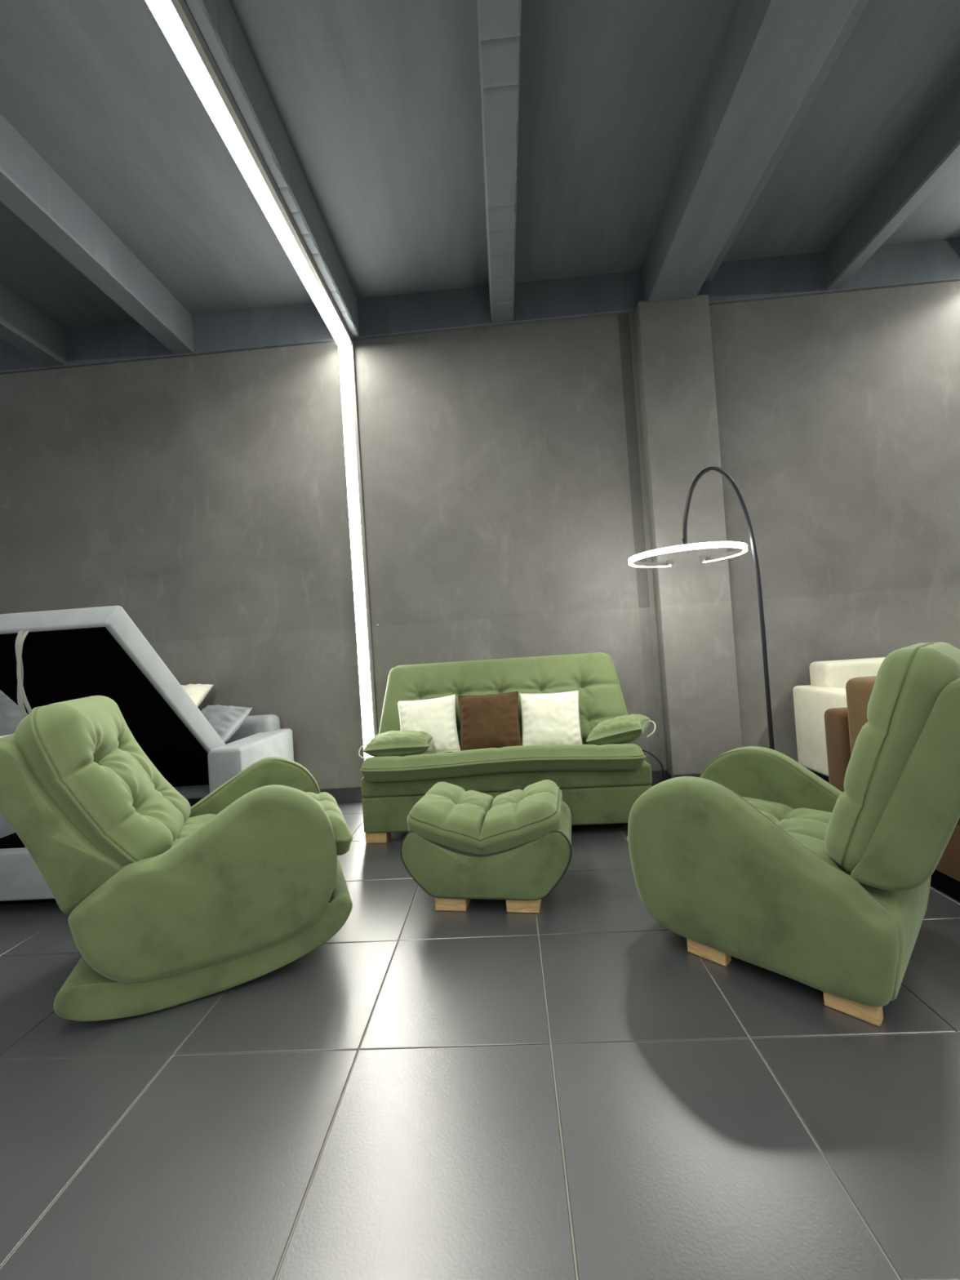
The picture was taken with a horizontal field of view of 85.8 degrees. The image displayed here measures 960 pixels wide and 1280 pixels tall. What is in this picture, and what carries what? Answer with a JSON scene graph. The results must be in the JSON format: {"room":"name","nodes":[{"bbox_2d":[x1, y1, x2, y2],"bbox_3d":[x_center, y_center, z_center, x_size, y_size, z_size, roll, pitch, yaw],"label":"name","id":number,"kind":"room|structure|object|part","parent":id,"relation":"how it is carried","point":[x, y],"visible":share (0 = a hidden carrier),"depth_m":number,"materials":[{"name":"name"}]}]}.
{"room":"store","nodes":[
{"label":"store","id":0,"kind":"room"},
{"bbox_2d":[0,777,959,1279],"bbox_3d":[0.051,1.276,-0.714,18.000,0.120,10.611,-4,-1,3],"label":"floor","id":1,"kind":"structure","parent":0,"point":[567,1090],"depth_m":1.38,"materials":[{"name":"tile"}]},
{"bbox_2d":[0,605,293,904],"bbox_3d":[-2.791,0.682,3.511,2.400,1.579,1.790,-4,-1,3],"label":"bed","id":2,"kind":"object","parent":1,"relation":"on","point":[47,657],"visible":0.48,"depth_m":2.92,"materials":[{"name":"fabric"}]},
{"bbox_3d":[-3.330,1.162,3.708,1.240,0.300,0.900,-4,-1,3],"label":"seat","id":3,"kind":"part","parent":2,"relation":"part of","materials":[{"name":"grey fabric"}]},
{"bbox_2d":[0,689,28,736],"bbox_3d":[-3.237,0.585,3.738,0.627,0.480,0.256,-4,-1,-3],"label":"pillow","id":4,"kind":"object","parent":2,"relation":"on","point":[11,716],"visible":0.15,"depth_m":3.65,"materials":[{"name":"grey fabric"}]},
{"bbox_3d":[-2.271,1.224,2.723,0.960,0.253,0.080,-4,-1,3],"label":"panel","id":5,"kind":"part","parent":2,"relation":"part of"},
{"bbox_3d":[-2.271,0.447,3.233,0.905,1.189,1.204,-4,-1,3],"label":"lid","id":6,"kind":"part","parent":2,"relation":"part of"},
{"bbox_3d":[-2.220,1.066,3.964,0.960,0.250,0.280,-4,-1,3],"label":"seat","id":7,"kind":"part","parent":2,"relation":"part of","materials":[{"name":"grey fabric"}]},
{"bbox_2d":[181,684,213,706],"bbox_3d":[-2.470,0.493,4.174,0.486,0.252,0.371,-4,-1,-1],"label":"pillow","id":8,"kind":"object","parent":2,"relation":"on","point":[197,692],"visible":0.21,"depth_m":4.20,"materials":[{"name":"beige fabric"}]},
{"bbox_2d":[200,705,252,743],"bbox_3d":[-2.038,0.661,3.939,0.506,0.310,0.335,-4,-1,27],"label":"pillow","id":9,"kind":"object","parent":2,"relation":"on","point":[225,721],"visible":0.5,"depth_m":3.88,"materials":[{"name":"grey fabric"}]},
{"bbox_3d":[-1.662,1.025,3.844,0.230,0.594,0.865,-4,-1,3],"label":"arm","id":10,"kind":"part","parent":2,"relation":"part of"},
{"bbox_3d":[-2.793,0.962,4.284,2.280,0.545,0.240,-4,-1,3],"label":"backrest","id":11,"kind":"part","parent":2,"relation":"part of","materials":[{"name":"grey fabric"}]},
{"bbox_2d":[0,695,353,1020],"bbox_3d":[-1.229,0.782,2.244,1.264,1.131,0.848,-3,-1,-22],"label":"armchair","id":12,"kind":"object","parent":1,"relation":"on","point":[169,902],"visible":1,"depth_m":1.89,"materials":[{"name":"green fabric"}]},
{"bbox_3d":[-1.619,0.662,2.095,0.443,0.620,0.721,-3,-1,-22],"label":"frame","id":13,"kind":"part","parent":12,"relation":"part of","materials":[{"name":"green fabric"}]},
{"bbox_2d":[13,695,191,866],"bbox_3d":[-1.512,0.568,2.141,0.467,0.670,0.666,-3,-1,-22],"label":"cushion","id":14,"kind":"object","parent":12,"relation":"on","point":[81,757],"depth_m":1.88,"materials":[{"name":"green fabric"}]},
{"bbox_3d":[-1.005,0.900,1.951,0.901,0.617,0.138,-3,-1,-22],"label":"arm","id":15,"kind":"part","parent":12,"relation":"part of","materials":[{"name":"green fabric"}]},
{"bbox_3d":[-1.261,0.927,2.600,0.900,0.615,0.139,-3,-1,-22],"label":"arm","id":16,"kind":"part","parent":12,"relation":"part of","materials":[{"name":"green fabric"}]},
{"bbox_2d":[171,791,352,855],"bbox_3d":[-1.042,0.878,2.313,0.865,0.233,0.576,-3,-1,-22],"label":"seat cushion","id":17,"kind":"object","parent":12,"relation":"on","point":[190,819],"depth_m":2.36,"materials":[{"name":"green fabric"}]},
{"bbox_2d":[400,779,572,912],"bbox_3d":[0.062,1.016,2.620,0.806,0.503,0.516,-4,-1,10],"label":"ottoman","id":18,"kind":"object","parent":1,"relation":"on","point":[460,846],"visible":1,"depth_m":2.39,"materials":[{"name":"green fabric"}]},
{"bbox_2d":[407,779,562,854],"bbox_3d":[0.046,0.891,2.623,0.739,0.252,0.516,-4,-1,10],"label":"seat cushion","id":19,"kind":"object","parent":18,"relation":"on","point":[450,819],"depth_m":2.41,"materials":[{"name":"green fabric"}]},
{"bbox_2d":[360,652,652,843],"bbox_3d":[0.152,0.712,3.722,1.927,1.133,1.017,-4,-1,5],"label":"sofa","id":20,"kind":"object","parent":1,"relation":"on","point":[602,784],"visible":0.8,"depth_m":3.35,"materials":[{"name":"green fabric"}]},
{"bbox_2d":[358,729,432,759],"bbox_3d":[-0.577,0.711,3.530,0.494,0.169,0.340,-4,-1,-1],"label":"bolster","id":21,"kind":"object","parent":20,"relation":"on","point":[392,743],"visible":0.89,"depth_m":3.39,"materials":[{"name":"green fabric"}]},
{"bbox_2d":[397,694,460,754],"bbox_3d":[-0.381,0.635,3.815,0.453,0.425,0.193,-4,-1,-3],"label":"cushion","id":22,"kind":"object","parent":20,"relation":"on","point":[436,717],"visible":0.73,"depth_m":3.78,"materials":[{"name":"beige fabric"}]},
{"bbox_2d":[457,691,522,751],"bbox_3d":[0.070,0.602,3.772,0.464,0.419,0.191,-4,-1,7],"label":"cushion","id":23,"kind":"object","parent":20,"relation":"on","point":[487,721],"visible":0.87,"depth_m":3.73,"materials":[{"name":"brown fabric"}]},
{"bbox_3d":[0.158,0.810,3.654,1.824,0.252,0.884,-4,-1,5],"label":"seat mattress","id":24,"kind":"part","parent":20,"relation":"part of","materials":[{"name":"green fabric"}]},
{"bbox_3d":[0.159,0.483,4.005,1.927,0.668,0.391,-4,-1,5],"label":"backrest","id":25,"kind":"part","parent":20,"relation":"part of","materials":[{"name":"green fabric"}]},
{"bbox_2d":[519,689,582,746],"bbox_3d":[0.510,0.582,3.732,0.441,0.404,0.189,-4,-1,8],"label":"cushion","id":26,"kind":"object","parent":20,"relation":"on","point":[548,719],"visible":0.92,"depth_m":3.69,"materials":[{"name":"beige fabric"}]},
{"bbox_2d":[586,714,655,745],"bbox_3d":[0.965,0.608,3.469,0.428,0.200,0.380,-4,-1,27],"label":"bolster","id":27,"kind":"object","parent":20,"relation":"on","point":[624,729],"visible":0.92,"depth_m":3.36,"materials":[{"name":"green fabric"}]},
{"bbox_2d":[641,749,664,781],"bbox_3d":[1.315,1.028,4.150,0.338,0.372,0.160,-4,-1,-15],"label":"power cable","id":28,"kind":"object","parent":1,"relation":"on","point":[655,757],"visible":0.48,"depth_m":4.10,"materials":[{"name":"black rubber"}]},
{"bbox_2d":[628,466,774,749],"bbox_3d":[1.432,0.081,3.311,0.820,2.208,0.802,-4,-1,3],"label":"arc floor lamp","id":29,"kind":"object","parent":1,"relation":"on","point":[743,548],"visible":0.81,"depth_m":3.05,"materials":[{"name":"black metal"}]},
{"bbox_2d":[628,542,747,567],"bbox_3d":[1.340,-0.548,3.366,0.716,0.030,0.716,-4,-1,3],"label":"diffuser","id":30,"kind":"object","parent":29,"relation":"attached to","point":[743,548],"depth_m":3.19,"materials":[{"name":"white plastic"}]},
{"bbox_2d":[626,641,959,1026],"bbox_3d":[1.246,0.607,2.039,0.847,1.143,1.260,-3,-1,-43],"label":"armchair","id":31,"kind":"object","parent":1,"relation":"on","point":[758,860],"visible":1,"depth_m":1.68,"materials":[{"name":"green fabric"}]},
{"bbox_2d":[626,796,851,875],"bbox_3d":[1.113,0.815,2.192,0.576,0.199,0.823,-3,-1,-43],"label":"seat cushion","id":32,"kind":"object","parent":31,"relation":"on","point":[806,819],"depth_m":2.09,"materials":[{"name":"green fabric"}]},
{"bbox_3d":[0.939,0.841,1.868,0.139,0.624,0.890,-3,-1,-43],"label":"arm","id":33,"kind":"part","parent":31,"relation":"part of","materials":[{"name":"green fabric"}]},
{"bbox_3d":[1.448,0.814,2.347,0.139,0.628,0.890,-3,-1,-43],"label":"arm","id":34,"kind":"part","parent":31,"relation":"part of","materials":[{"name":"green fabric"}]},
{"bbox_2d":[823,641,959,874],"bbox_3d":[1.458,0.398,1.802,0.601,0.756,0.382,-3,-1,-43],"label":"cushion","id":35,"kind":"object","parent":31,"relation":"on","point":[898,808],"depth_m":1.56,"materials":[{"name":"green fabric"}]},
{"bbox_3d":[1.527,0.434,1.732,0.610,0.669,0.408,-3,-1,-43],"label":"frame","id":36,"kind":"part","parent":31,"relation":"part of","materials":[{"name":"green fabric"}]},
{"bbox_3d":[1.471,0.964,1.820,0.710,0.273,0.126,-3,-1,-43],"label":"panel","id":37,"kind":"part","parent":31,"relation":"part of","materials":[{"name":"green fabric"}]},
{"bbox_2d":[792,657,885,778],"bbox_3d":[3.498,0.580,3.632,2.065,0.945,0.900,-4,-1,3],"label":"sofa","id":38,"kind":"object","parent":1,"relation":"on","point":[826,691],"visible":0.3,"depth_m":3.87,"materials":[{"name":"beige fabric"}]},
{"bbox_3d":[2.607,1.049,3.991,0.050,0.140,0.050,-4,-1,3],"label":"leg","id":39,"kind":"part","parent":38,"relation":"part of","materials":[{"name":"black metal"}]},
{"bbox_3d":[2.570,0.668,3.675,0.200,0.635,0.855,-4,-1,3],"label":"arm","id":40,"kind":"part","parent":38,"relation":"part of","materials":[{"name":"beige fabric"}]},
{"bbox_3d":[3.504,0.434,3.954,1.765,0.645,0.260,-4,-1,3],"label":"backrest","id":41,"kind":"part","parent":38,"relation":"part of","materials":[{"name":"beige fabric"}]},
{"bbox_2d":[823,675,959,902],"bbox_3d":[2.471,0.639,2.514,0.890,0.930,1.115,-4,-1,3],"label":"armchair","id":42,"kind":"object","parent":1,"relation":"on","point":[842,726],"visible":0.23,"depth_m":2.79,"materials":[{"name":"brown fabric"}]},
{"bbox_3d":[2.487,0.698,2.965,0.870,0.645,0.210,-4,-1,3],"label":"arm","id":43,"kind":"part","parent":42,"relation":"part of","materials":[{"name":"brown fabric"}]},
{"bbox_3d":[2.143,0.511,2.532,0.247,0.630,0.705,-4,-1,3],"label":"backrest","id":44,"kind":"part","parent":42,"relation":"part of","materials":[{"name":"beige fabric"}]},
{"bbox_2d":[0,280,959,788],"bbox_3d":[0.151,-1.005,4.433,18.000,4.620,0.200,-4,-1,3],"label":"wall","id":45,"kind":"structure","parent":0,"point":[203,498],"depth_m":4.34,"materials":[{"name":"grey paint"}]},
{"bbox_2d":[145,0,378,758],"bbox_3d":[-1.267,-0.709,-0.606,0.128,3.822,10.000,-4,-1,3],"label":"light line","id":46,"kind":"object","parent":45,"relation":"attached to","point":[175,19],"visible":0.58,"depth_m":3.44,"materials":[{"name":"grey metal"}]},
{"bbox_2d":[145,0,347,344],"bbox_3d":[-1.408,-2.572,-0.599,0.098,0.022,9.955,-4,-1,3],"label":"diffuser","id":47,"kind":"object","parent":46,"relation":"attached to","point":[167,14],"depth_m":2.64,"materials":[{"name":"white plastic"}]},
{"bbox_2d":[337,342,373,758],"bbox_3d":[-1.028,-0.627,4.348,0.090,3.774,0.018,-4,-1,3],"label":"diffuser","id":48,"kind":"object","parent":46,"relation":"attached to","point":[344,349],"depth_m":4.34,"materials":[{"name":"white plastic"}]},
{"bbox_2d":[186,769,666,807],"bbox_3d":[-3.569,1.476,4.482,10.245,0.130,0.014,-4,-1,3],"label":"baseboard","id":49,"kind":"structure","parent":45,"relation":"attached to","point":[348,794],"depth_m":4.35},
{"bbox_2d":[0,0,959,328],"bbox_3d":[-0.244,-3.099,-0.690,18.000,0.150,10.522,-4,-1,3],"label":"ceiling","id":50,"kind":"structure","parent":0,"point":[376,103],"depth_m":3.04,"materials":[{"name":"paint"}]},
{"bbox_2d":[0,282,66,367],"bbox_3d":[-3.966,-2.616,-0.608,0.190,0.332,10.322,-4,-1,3],"label":"ceiling beam","id":51,"kind":"structure","parent":50,"relation":"attached to","point":[23,326],"depth_m":4.20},
{"bbox_2d":[0,113,194,354],"bbox_3d":[-2.820,-2.694,-0.665,0.190,0.332,10.322,-4,-1,3],"label":"ceiling beam","id":52,"kind":"structure","parent":50,"relation":"attached to","point":[30,188],"depth_m":3.33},
{"bbox_2d":[184,0,359,337],"bbox_3d":[-1.384,-2.792,-0.736,0.192,0.332,10.322,-4,-1,3],"label":"ceiling beam","id":53,"kind":"structure","parent":50,"relation":"attached to","point":[216,21],"depth_m":2.76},
{"bbox_2d":[0,237,959,374],"bbox_3d":[0.025,-2.804,4.354,18.000,0.335,0.055,-4,-1,3],"label":"ceiling beam","id":54,"kind":"structure","parent":50,"relation":"attached to","point":[936,261],"depth_m":4.33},
{"bbox_2d":[475,0,521,323],"bbox_3d":[-0.079,-2.880,-0.801,0.190,0.332,10.322,-4,-1,3],"label":"ceiling beam","id":55,"kind":"structure","parent":50,"relation":"attached to","point":[498,22],"depth_m":2.74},
{"bbox_2d":[640,0,856,302],"bbox_3d":[1.272,-2.956,-0.868,0.380,0.362,10.322,-4,-1,3],"label":"ceiling beam","id":56,"kind":"structure","parent":50,"relation":"attached to","point":[771,52],"depth_m":2.80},
{"bbox_2d":[703,0,869,283],"bbox_3d":[1.540,-3.070,-0.880,0.190,0.172,10.322,-4,-1,3],"label":"ceiling beam","id":57,"kind":"structure","parent":50,"relation":"attached to","point":[859,6],"depth_m":2.94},
{"bbox_2d":[822,81,959,290],"bbox_3d":[2.596,-3.061,-0.933,0.120,0.332,10.322,-4,-1,3],"label":"ceiling beam","id":58,"kind":"structure","parent":50,"relation":"attached to","point":[934,152],"depth_m":3.42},
{"bbox_2d":[633,294,742,774],"bbox_3d":[1.682,-0.783,4.182,0.555,3.925,0.162,-4,-1,3],"label":"column","id":59,"kind":"structure","parent":0,"point":[700,698],"depth_m":4.10,"materials":[{"name":"paint"}]},
{"bbox_2d":[665,769,701,780],"bbox_3d":[1.808,1.110,4.140,0.583,0.130,0.166,-4,-1,3],"label":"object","id":60,"kind":"structure","parent":59,"relation":"attached to","point":[668,775],"depth_m":4.07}
]}

